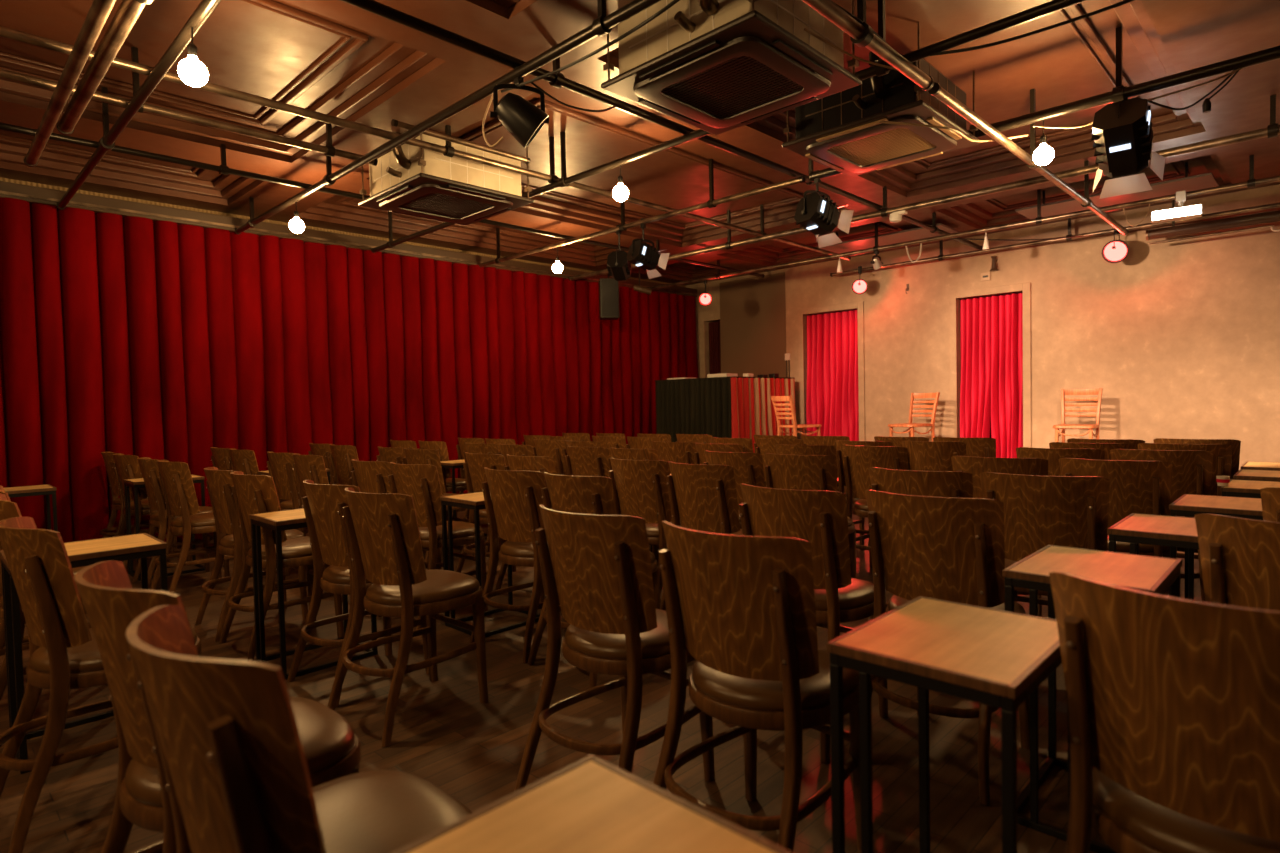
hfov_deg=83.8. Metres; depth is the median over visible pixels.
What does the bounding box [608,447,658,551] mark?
bentwood chair
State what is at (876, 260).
lamp
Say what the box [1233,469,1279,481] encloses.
side table
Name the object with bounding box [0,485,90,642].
bentwood chair
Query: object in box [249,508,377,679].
side table
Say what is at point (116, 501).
seat cushion
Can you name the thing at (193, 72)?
globe bulb
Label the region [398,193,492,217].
grille
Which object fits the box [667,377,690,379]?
laptop
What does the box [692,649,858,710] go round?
seat cushion
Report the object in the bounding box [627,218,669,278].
lamp
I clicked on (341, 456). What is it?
bentwood chair
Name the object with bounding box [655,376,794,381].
countertop
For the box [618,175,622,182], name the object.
socket
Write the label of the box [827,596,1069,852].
side table
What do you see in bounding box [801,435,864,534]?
bentwood chair
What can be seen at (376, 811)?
seat cushion
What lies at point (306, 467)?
bentwood chair
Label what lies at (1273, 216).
case
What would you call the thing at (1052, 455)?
bentwood chair
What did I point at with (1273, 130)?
pipe
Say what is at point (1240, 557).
bentwood chair
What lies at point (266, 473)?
side table
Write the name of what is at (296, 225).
globe bulb
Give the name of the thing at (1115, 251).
lamp
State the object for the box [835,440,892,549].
bentwood chair
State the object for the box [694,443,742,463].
bentwood chair
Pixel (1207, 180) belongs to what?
board
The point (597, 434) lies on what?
bentwood chair
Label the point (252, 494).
bentwood chair
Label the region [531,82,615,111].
cable
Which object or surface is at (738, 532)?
seat cushion
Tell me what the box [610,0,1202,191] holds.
trim
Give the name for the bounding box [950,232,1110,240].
cable
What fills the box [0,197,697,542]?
stage curtain
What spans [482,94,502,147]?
cable
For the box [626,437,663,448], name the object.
bentwood chair
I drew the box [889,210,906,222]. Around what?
ceiling sensor
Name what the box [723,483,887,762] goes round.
bentwood chair
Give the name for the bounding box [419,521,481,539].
seat cushion
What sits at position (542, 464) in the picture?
bentwood chair
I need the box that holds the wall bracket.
[990,256,997,270]
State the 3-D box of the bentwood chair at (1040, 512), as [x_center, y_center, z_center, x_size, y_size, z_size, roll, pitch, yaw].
[1.664,0.626,2.911,0.455,0.894,0.518,0,2,40]
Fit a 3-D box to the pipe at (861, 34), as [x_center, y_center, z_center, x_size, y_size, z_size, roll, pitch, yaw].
[-0.385,-1.883,1.737,0.086,0.555,5.324,1,3,44]
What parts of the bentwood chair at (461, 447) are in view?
leg, backrest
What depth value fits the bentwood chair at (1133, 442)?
4.75 m
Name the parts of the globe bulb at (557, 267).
glass globe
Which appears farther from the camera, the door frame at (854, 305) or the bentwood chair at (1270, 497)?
the door frame at (854, 305)
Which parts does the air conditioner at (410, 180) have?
casing, panel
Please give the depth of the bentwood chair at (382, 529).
2.70 m
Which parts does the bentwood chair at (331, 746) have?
leg, backrest, leg, seat frame, leg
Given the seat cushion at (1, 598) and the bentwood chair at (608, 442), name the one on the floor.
the bentwood chair at (608, 442)
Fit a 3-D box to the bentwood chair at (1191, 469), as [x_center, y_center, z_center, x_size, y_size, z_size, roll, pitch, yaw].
[2.901,0.564,3.967,0.455,0.894,0.519,0,3,41]
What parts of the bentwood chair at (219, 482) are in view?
leg, backrest, seat frame, leg, leg, leg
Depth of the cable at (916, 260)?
7.92 m
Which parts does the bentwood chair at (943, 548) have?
leg, backrest, leg, leg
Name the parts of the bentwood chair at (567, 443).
leg, backrest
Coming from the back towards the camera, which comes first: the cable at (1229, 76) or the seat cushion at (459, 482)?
the seat cushion at (459, 482)
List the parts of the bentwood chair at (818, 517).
leg, backrest, leg, seat frame, leg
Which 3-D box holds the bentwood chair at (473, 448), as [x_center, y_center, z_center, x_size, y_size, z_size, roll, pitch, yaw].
[-1.265,0.581,6.201,0.455,0.894,0.519,0,3,42]
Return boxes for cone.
[837,257,842,272]
[983,236,989,249]
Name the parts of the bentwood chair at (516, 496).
leg, backrest, seat frame, leg, leg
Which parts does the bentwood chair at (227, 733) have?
leg, backrest, leg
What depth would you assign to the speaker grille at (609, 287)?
9.72 m
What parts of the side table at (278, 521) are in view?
leg, leg, leg, rail, leg, leg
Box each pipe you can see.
[0,26,850,260]
[0,47,377,165]
[0,122,764,277]
[24,0,115,166]
[56,0,153,134]
[56,0,220,209]
[234,0,660,234]
[340,0,982,249]
[371,0,1086,252]
[391,119,529,163]
[477,159,805,266]
[568,95,1279,280]
[648,155,1279,289]
[802,0,933,90]
[809,26,1279,181]
[830,203,1279,276]
[928,82,1128,234]
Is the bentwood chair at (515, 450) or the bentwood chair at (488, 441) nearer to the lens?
the bentwood chair at (515, 450)
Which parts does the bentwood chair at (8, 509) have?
leg, backrest, leg, seat frame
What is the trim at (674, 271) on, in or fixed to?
attached to the ceiling
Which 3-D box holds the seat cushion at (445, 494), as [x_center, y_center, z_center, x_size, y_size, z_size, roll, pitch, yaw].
[-1.551,0.566,5.590,0.412,0.059,0.412,0,3,42]
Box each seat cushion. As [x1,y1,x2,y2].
[0,593,82,606]
[30,627,196,672]
[72,566,86,575]
[113,498,147,504]
[125,697,354,806]
[130,499,148,509]
[151,506,212,520]
[171,512,214,526]
[220,529,303,547]
[248,536,311,559]
[280,499,299,508]
[312,770,471,852]
[323,565,425,583]
[366,569,479,604]
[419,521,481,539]
[442,493,457,495]
[446,478,466,486]
[479,508,494,517]
[500,541,549,557]
[565,608,669,659]
[646,521,680,536]
[649,551,654,562]
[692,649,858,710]
[730,529,742,534]
[814,578,873,610]
[847,516,852,525]
[854,499,868,510]
[888,595,1024,613]
[1005,558,1016,567]
[1093,766,1279,852]
[1107,535,1169,552]
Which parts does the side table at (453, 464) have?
leg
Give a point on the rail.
(32, 194)
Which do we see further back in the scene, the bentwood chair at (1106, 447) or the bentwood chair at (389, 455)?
the bentwood chair at (389, 455)
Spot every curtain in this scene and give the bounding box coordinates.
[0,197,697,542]
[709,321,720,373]
[806,310,858,440]
[960,293,1022,457]
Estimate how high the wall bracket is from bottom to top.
0.170 m
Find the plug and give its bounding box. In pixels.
[1202,70,1238,112]
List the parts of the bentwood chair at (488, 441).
backrest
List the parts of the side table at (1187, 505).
leg, leg, leg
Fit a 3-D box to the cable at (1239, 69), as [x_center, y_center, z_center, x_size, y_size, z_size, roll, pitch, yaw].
[2.814,-1.842,4.100,1.003,0.102,0.031,1,3,44]
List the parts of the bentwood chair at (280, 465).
leg, backrest, leg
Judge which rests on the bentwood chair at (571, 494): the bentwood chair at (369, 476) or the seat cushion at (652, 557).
the seat cushion at (652, 557)
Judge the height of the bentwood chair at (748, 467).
0.894 m
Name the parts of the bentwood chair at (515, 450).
backrest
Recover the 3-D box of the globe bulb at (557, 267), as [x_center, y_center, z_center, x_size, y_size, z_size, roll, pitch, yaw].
[-0.893,-1.797,7.718,0.114,0.278,0.116,1,3,44]
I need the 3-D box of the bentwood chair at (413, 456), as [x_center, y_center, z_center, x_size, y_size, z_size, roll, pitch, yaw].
[-1.579,0.609,5.559,0.455,0.894,0.519,0,3,42]
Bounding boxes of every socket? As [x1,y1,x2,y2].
[187,43,196,56]
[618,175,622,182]
[1040,135,1046,143]
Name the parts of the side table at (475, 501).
leg, leg, leg, rail, leg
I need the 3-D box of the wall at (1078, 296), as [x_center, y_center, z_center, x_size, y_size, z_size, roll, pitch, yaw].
[4.455,-0.880,8.600,10.000,3.400,0.200,1,3,44]
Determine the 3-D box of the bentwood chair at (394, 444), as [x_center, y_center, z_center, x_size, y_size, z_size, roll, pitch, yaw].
[-2.218,0.573,7.070,0.455,0.894,0.519,1,3,43]
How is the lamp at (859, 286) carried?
hanging from the pipe at (941, 257)
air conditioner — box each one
[358,132,533,225]
[601,0,861,134]
[782,22,979,176]
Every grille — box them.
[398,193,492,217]
[601,279,618,315]
[661,56,802,117]
[828,128,935,165]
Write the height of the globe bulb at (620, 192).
0.258 m
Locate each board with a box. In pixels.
[816,223,959,253]
[1015,162,1218,219]
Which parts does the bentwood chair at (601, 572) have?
leg, backrest, leg, seat frame, leg, leg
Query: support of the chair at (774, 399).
on the floor
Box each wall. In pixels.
[0,177,718,321]
[686,184,1279,447]
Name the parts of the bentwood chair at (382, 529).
leg, backrest, leg, seat frame, leg, leg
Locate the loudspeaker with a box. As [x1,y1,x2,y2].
[599,257,619,319]
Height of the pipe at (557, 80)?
0.224 m
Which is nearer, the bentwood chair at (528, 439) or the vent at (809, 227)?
the vent at (809, 227)
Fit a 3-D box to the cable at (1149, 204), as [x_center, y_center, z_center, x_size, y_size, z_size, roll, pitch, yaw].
[4.526,-1.921,6.509,0.212,0.189,0.032,1,3,44]
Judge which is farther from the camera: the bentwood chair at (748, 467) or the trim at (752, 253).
the trim at (752, 253)
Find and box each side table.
[0,533,167,773]
[4,484,57,531]
[123,474,204,580]
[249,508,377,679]
[257,468,330,484]
[392,754,792,852]
[440,459,486,539]
[440,492,539,636]
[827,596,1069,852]
[1002,545,1182,852]
[1107,513,1198,554]
[1169,494,1262,599]
[1221,479,1279,497]
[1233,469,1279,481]
[1240,461,1279,470]
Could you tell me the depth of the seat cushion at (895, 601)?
2.42 m
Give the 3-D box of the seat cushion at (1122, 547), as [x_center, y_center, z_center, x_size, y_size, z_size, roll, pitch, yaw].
[2.349,0.550,3.489,0.412,0.059,0.412,1,3,44]
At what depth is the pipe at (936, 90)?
4.90 m
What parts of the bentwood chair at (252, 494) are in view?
leg, backrest, leg, seat frame, leg, leg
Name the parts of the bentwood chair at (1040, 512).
leg, leg, seat frame, backrest, leg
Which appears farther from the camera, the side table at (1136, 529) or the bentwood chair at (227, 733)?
the side table at (1136, 529)
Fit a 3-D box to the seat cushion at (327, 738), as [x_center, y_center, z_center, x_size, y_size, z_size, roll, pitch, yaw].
[-0.858,0.684,1.540,0.412,0.059,0.412,1,3,43]
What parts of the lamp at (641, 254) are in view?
barn door, barn door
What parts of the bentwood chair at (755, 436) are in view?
backrest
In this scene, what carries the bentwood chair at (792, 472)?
on the floor
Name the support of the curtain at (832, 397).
hanging from the wall at (1078, 296)
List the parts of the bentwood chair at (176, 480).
leg, backrest, leg, seat frame, leg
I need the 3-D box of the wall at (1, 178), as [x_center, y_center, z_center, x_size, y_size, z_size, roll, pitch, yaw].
[-3.155,-0.697,8.049,0.150,3.400,13.600,1,3,44]
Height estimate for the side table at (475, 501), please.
0.712 m
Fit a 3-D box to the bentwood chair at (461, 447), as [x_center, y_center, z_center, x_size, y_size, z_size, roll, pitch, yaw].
[-1.601,0.554,7.264,0.455,0.894,0.519,1,3,44]
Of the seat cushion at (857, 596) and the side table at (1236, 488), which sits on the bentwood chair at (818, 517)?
the seat cushion at (857, 596)
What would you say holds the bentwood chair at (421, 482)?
on the floor
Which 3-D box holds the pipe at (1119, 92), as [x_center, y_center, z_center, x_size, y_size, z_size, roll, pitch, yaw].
[2.910,-2.087,3.981,4.424,0.438,0.091,1,3,44]
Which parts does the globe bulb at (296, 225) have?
glass globe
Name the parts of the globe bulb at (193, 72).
glass globe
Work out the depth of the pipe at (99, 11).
3.33 m
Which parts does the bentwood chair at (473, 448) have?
leg, backrest, leg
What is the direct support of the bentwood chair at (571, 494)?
on the floor
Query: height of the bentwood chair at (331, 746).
0.894 m
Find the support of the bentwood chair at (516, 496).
on the floor
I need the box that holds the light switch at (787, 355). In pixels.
[785,353,789,377]
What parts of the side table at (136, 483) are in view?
leg, leg, leg, rail, leg, leg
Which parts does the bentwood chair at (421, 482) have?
leg, backrest, leg, seat frame, leg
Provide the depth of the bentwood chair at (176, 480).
4.60 m
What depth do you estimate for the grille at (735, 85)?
3.63 m
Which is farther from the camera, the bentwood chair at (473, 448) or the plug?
the bentwood chair at (473, 448)
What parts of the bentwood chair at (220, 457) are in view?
leg, backrest, leg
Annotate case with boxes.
[1146,200,1279,244]
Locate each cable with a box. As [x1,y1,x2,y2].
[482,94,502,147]
[501,0,679,92]
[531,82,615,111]
[804,28,897,70]
[879,121,1028,141]
[905,243,921,262]
[930,0,1133,55]
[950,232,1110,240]
[1033,68,1243,128]
[1123,204,1149,226]
[1145,70,1234,109]
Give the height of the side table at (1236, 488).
0.712 m
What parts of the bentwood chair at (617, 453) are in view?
backrest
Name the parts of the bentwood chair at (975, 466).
backrest, leg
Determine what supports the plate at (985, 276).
attached to the wall at (1078, 296)
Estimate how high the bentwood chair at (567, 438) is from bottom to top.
0.894 m
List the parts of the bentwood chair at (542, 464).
leg, backrest, leg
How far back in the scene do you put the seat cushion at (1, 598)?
2.78 m
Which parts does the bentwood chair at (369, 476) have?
leg, backrest, leg, leg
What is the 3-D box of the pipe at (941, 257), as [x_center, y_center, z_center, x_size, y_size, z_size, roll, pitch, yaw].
[4.992,-2.183,7.632,6.524,0.276,0.068,1,3,44]
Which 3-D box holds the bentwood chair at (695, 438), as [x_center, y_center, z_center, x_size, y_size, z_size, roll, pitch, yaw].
[0.615,0.513,7.022,0.455,0.894,0.519,1,3,44]
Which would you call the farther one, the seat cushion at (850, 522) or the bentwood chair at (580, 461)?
the bentwood chair at (580, 461)
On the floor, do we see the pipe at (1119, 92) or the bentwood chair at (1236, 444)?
the bentwood chair at (1236, 444)
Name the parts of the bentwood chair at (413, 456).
backrest, leg, seat frame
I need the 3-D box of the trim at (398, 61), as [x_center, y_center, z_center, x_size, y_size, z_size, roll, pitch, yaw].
[-3.209,-2.097,3.492,2.300,0.100,3.700,1,3,44]
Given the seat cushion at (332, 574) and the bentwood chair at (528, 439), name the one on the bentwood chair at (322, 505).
the seat cushion at (332, 574)
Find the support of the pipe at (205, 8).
hanging from the ceiling
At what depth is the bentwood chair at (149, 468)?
4.91 m
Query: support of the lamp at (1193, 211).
attached to the pipe at (1251, 183)
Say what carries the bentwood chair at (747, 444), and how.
on the floor
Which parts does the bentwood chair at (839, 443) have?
leg, leg, backrest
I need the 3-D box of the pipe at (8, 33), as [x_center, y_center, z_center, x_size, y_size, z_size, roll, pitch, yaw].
[-0.357,-2.114,5.952,0.068,0.371,8.624,1,3,44]
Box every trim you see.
[0,0,435,155]
[0,134,256,199]
[303,195,627,261]
[451,93,840,242]
[491,0,519,7]
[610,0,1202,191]
[643,263,731,278]
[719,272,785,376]
[727,222,897,263]
[945,153,1230,226]
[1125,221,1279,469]
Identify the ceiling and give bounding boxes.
[0,0,1279,285]
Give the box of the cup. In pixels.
[1216,476,1229,485]
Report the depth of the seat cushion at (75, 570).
3.23 m
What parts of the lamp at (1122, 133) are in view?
barn door, barn door, barn door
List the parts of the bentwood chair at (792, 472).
leg, backrest, leg, seat frame, leg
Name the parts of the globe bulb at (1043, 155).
glass globe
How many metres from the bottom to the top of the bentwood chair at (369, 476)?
0.894 m
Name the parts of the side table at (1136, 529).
leg, leg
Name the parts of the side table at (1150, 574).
leg, leg, leg, rail, leg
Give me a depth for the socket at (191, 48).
3.13 m
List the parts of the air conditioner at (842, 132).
casing, panel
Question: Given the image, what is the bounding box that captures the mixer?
[707,372,737,377]
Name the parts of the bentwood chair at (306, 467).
leg, backrest, leg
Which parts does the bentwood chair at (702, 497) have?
leg, backrest, leg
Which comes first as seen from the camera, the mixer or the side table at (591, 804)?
the side table at (591, 804)
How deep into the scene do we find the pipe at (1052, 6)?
3.74 m
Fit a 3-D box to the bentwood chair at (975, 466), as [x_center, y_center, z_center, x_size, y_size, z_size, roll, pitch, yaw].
[1.906,0.594,3.734,0.455,0.894,0.518,0,2,40]
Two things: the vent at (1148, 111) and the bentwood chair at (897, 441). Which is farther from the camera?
the bentwood chair at (897, 441)
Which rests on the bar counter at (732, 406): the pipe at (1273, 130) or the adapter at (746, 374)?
the adapter at (746, 374)
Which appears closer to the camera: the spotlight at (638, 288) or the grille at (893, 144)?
the grille at (893, 144)
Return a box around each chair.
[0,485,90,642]
[0,493,85,699]
[0,517,200,852]
[74,560,360,852]
[100,452,172,551]
[112,454,190,568]
[126,605,471,852]
[132,457,221,588]
[150,460,247,593]
[195,467,307,641]
[208,447,231,543]
[219,471,343,660]
[228,449,286,534]
[267,451,307,568]
[285,453,328,580]
[287,480,428,706]
[304,443,333,535]
[327,487,487,746]
[329,444,358,484]
[341,459,441,602]
[377,446,442,551]
[377,462,487,628]
[389,440,416,448]
[402,448,474,560]
[418,441,466,517]
[452,438,484,520]
[456,452,515,590]
[463,443,498,551]
[469,467,559,662]
[480,438,515,526]
[489,444,533,551]
[495,454,555,602]
[514,505,714,791]
[522,435,549,453]
[527,472,660,687]
[533,439,565,474]
[549,436,577,440]
[562,433,589,440]
[562,440,600,474]
[565,446,609,477]
[592,436,625,457]
[596,433,626,448]
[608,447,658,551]
[608,458,680,595]
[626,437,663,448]
[637,434,670,441]
[652,441,696,473]
[653,521,860,851]
[660,461,742,609]
[676,434,711,443]
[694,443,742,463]
[703,451,764,528]
[710,437,766,486]
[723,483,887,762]
[754,435,796,452]
[755,438,802,487]
[764,453,856,578]
[771,395,821,436]
[775,444,846,505]
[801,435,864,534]
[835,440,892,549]
[842,445,908,567]
[848,490,1029,804]
[866,467,972,622]
[868,436,928,545]
[888,392,939,441]
[902,441,965,470]
[933,437,995,457]
[951,456,1047,616]
[980,472,1109,605]
[1016,447,1104,475]
[1049,442,1131,459]
[1049,572,1279,852]
[1053,388,1102,441]
[1059,458,1176,596]
[1067,438,1144,449]
[1110,449,1212,601]
[1137,443,1232,558]
[1153,438,1240,478]
[1195,514,1279,610]
[1260,487,1279,521]
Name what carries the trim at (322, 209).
attached to the ceiling
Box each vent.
[806,225,817,229]
[820,200,825,212]
[1109,143,1130,152]
[1147,110,1150,124]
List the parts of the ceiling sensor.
arm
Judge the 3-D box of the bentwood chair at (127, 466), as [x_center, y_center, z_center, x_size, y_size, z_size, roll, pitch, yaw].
[-3.892,0.656,5.673,0.455,0.894,0.519,0,3,42]
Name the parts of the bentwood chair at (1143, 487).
backrest, seat frame, leg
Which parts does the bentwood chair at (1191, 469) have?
backrest, leg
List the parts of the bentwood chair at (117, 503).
leg, backrest, seat frame, leg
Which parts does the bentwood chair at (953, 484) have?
leg, backrest, leg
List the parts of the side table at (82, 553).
leg, leg, leg, rail, leg, leg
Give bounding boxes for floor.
[0,504,1201,852]
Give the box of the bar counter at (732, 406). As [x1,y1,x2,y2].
[655,376,795,452]
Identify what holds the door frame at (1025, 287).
in the wall at (1078, 296)
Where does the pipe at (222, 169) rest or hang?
hanging from the ceiling
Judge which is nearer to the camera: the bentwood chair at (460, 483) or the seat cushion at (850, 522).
the seat cushion at (850, 522)
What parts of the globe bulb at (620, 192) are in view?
glass globe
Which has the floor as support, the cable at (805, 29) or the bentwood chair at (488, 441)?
the bentwood chair at (488, 441)
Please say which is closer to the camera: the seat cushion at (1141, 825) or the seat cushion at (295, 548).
the seat cushion at (1141, 825)
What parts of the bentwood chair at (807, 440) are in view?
backrest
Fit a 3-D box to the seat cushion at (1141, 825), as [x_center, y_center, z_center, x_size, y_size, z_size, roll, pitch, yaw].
[1.020,0.653,1.241,0.412,0.059,0.412,-3,3,-42]
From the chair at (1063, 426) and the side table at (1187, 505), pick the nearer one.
the side table at (1187, 505)
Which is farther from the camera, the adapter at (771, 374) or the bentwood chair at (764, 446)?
the adapter at (771, 374)
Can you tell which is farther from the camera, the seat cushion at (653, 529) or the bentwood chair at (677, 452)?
the bentwood chair at (677, 452)
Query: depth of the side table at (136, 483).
5.31 m
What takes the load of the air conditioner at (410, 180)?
attached to the ceiling
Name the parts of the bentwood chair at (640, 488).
leg, backrest, seat frame, leg, leg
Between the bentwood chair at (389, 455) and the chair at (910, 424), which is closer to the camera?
the bentwood chair at (389, 455)
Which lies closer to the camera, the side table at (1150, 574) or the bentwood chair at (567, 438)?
the side table at (1150, 574)
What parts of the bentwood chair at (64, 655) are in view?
leg, leg, backrest, seat frame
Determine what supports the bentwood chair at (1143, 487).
on the floor
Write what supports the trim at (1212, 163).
attached to the ceiling
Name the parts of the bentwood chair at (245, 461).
leg, backrest, leg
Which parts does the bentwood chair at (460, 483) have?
backrest, leg, seat frame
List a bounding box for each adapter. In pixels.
[743,373,753,376]
[769,373,778,376]
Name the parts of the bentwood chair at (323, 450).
backrest, leg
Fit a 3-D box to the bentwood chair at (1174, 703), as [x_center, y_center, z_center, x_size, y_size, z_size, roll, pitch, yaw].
[0.989,0.696,1.213,0.518,0.894,0.455,-3,3,-42]
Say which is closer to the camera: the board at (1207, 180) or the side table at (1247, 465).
the side table at (1247, 465)
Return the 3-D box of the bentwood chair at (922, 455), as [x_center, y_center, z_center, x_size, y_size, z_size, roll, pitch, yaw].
[2.151,0.543,5.113,0.518,0.894,0.455,-3,3,-45]
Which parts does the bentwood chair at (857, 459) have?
leg, seat frame, leg, backrest, leg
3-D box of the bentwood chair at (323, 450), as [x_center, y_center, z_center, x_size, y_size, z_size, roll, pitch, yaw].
[-2.865,0.598,6.764,0.455,0.894,0.519,0,3,41]
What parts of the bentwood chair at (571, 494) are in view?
leg, backrest, leg, seat frame, leg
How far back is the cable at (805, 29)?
3.45 m
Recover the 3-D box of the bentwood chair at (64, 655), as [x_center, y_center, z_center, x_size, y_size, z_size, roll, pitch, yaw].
[-1.680,0.721,2.216,0.455,0.894,0.519,0,3,42]
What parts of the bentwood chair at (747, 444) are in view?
backrest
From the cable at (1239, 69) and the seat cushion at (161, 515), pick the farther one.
the seat cushion at (161, 515)
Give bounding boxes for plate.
[785,353,789,359]
[981,272,990,280]
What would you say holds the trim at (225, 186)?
attached to the ceiling
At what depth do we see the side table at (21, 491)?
4.85 m
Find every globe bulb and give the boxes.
[178,27,207,86]
[289,202,304,232]
[552,247,562,272]
[613,165,628,201]
[1033,121,1053,164]
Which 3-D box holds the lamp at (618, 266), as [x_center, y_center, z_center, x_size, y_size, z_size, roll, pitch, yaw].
[-0.203,-1.714,7.024,0.212,0.536,0.292,-1,2,11]
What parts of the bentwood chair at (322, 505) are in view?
leg, backrest, leg, seat frame, leg, leg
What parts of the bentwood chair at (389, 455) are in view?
backrest, leg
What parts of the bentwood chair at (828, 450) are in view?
backrest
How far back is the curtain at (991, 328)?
8.66 m
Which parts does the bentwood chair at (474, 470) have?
leg, backrest, seat frame, leg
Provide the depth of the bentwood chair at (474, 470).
4.74 m
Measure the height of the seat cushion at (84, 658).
0.059 m
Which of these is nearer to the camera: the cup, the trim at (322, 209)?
the cup
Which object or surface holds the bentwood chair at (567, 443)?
on the floor
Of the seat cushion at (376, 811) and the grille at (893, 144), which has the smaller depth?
the seat cushion at (376, 811)
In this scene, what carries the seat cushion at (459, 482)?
on the bentwood chair at (460, 483)
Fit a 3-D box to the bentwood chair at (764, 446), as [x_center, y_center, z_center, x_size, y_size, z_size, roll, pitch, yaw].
[1.218,0.537,5.893,0.455,0.894,0.519,1,3,44]
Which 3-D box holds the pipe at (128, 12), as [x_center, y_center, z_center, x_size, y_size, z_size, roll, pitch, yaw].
[-2.062,-1.826,2.881,3.424,0.371,0.097,1,3,44]
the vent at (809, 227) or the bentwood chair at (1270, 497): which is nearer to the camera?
the bentwood chair at (1270, 497)
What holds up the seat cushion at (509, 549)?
on the bentwood chair at (516, 496)
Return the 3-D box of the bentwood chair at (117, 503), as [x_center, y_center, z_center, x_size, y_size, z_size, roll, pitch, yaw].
[-4.225,0.652,5.996,0.455,0.894,0.519,1,3,44]
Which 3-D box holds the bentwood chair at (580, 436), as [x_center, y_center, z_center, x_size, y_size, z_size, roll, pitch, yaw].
[-0.614,0.510,7.936,0.455,0.894,0.519,1,3,44]
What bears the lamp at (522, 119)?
hanging from the pipe at (557, 80)
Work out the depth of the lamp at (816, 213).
5.45 m
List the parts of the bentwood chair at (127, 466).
leg, backrest, leg, seat frame, leg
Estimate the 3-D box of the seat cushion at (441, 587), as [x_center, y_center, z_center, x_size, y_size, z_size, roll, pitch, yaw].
[-0.886,0.640,2.883,0.412,0.059,0.412,0,2,41]
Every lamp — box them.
[490,66,548,147]
[607,224,631,280]
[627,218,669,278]
[699,281,711,305]
[794,170,853,247]
[852,266,867,293]
[870,251,882,269]
[1091,86,1164,198]
[1102,228,1128,262]
[1151,190,1201,223]
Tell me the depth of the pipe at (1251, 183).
7.20 m
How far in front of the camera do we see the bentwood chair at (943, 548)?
2.23 m
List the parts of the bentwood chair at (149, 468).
leg, backrest, leg, seat frame, leg, leg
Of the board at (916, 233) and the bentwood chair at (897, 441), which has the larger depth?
the board at (916, 233)
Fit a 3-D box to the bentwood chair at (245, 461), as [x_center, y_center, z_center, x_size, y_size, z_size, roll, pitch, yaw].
[-3.213,0.628,6.058,0.455,0.894,0.519,1,3,44]
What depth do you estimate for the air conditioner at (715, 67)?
3.46 m
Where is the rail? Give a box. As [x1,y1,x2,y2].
[0,181,697,296]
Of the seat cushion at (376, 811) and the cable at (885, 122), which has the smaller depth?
the seat cushion at (376, 811)
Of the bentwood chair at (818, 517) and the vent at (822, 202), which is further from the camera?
the vent at (822, 202)
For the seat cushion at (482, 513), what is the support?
on the bentwood chair at (474, 470)
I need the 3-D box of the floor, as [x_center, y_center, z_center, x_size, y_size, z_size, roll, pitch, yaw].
[0.524,1.089,4.572,10.000,0.100,13.600,1,3,44]
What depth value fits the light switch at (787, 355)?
10.61 m
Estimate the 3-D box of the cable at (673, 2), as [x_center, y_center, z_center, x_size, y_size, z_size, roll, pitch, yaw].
[-0.112,-1.761,3.167,0.045,0.100,1.804,-3,3,-43]
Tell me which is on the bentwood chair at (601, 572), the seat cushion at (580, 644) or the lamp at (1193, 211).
the seat cushion at (580, 644)
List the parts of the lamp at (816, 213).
barn door, barn door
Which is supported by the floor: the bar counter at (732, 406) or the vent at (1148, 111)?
the bar counter at (732, 406)
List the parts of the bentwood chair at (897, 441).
backrest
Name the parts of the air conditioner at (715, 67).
casing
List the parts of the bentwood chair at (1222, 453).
backrest, leg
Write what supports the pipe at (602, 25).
hanging from the ceiling
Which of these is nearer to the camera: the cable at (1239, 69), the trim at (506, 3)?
the trim at (506, 3)
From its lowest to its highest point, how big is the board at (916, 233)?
0.230 m
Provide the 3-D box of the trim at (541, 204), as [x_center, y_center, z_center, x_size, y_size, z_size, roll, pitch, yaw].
[-0.076,-2.271,6.718,2.300,0.100,4.100,1,3,44]
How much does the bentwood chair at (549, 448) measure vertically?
0.894 m
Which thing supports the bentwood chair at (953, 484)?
on the floor
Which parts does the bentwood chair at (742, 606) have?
leg, backrest, leg, seat frame, leg, leg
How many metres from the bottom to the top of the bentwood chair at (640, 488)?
0.894 m
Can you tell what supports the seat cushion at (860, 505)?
on the bentwood chair at (857, 459)
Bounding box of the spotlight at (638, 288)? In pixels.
[633,267,651,294]

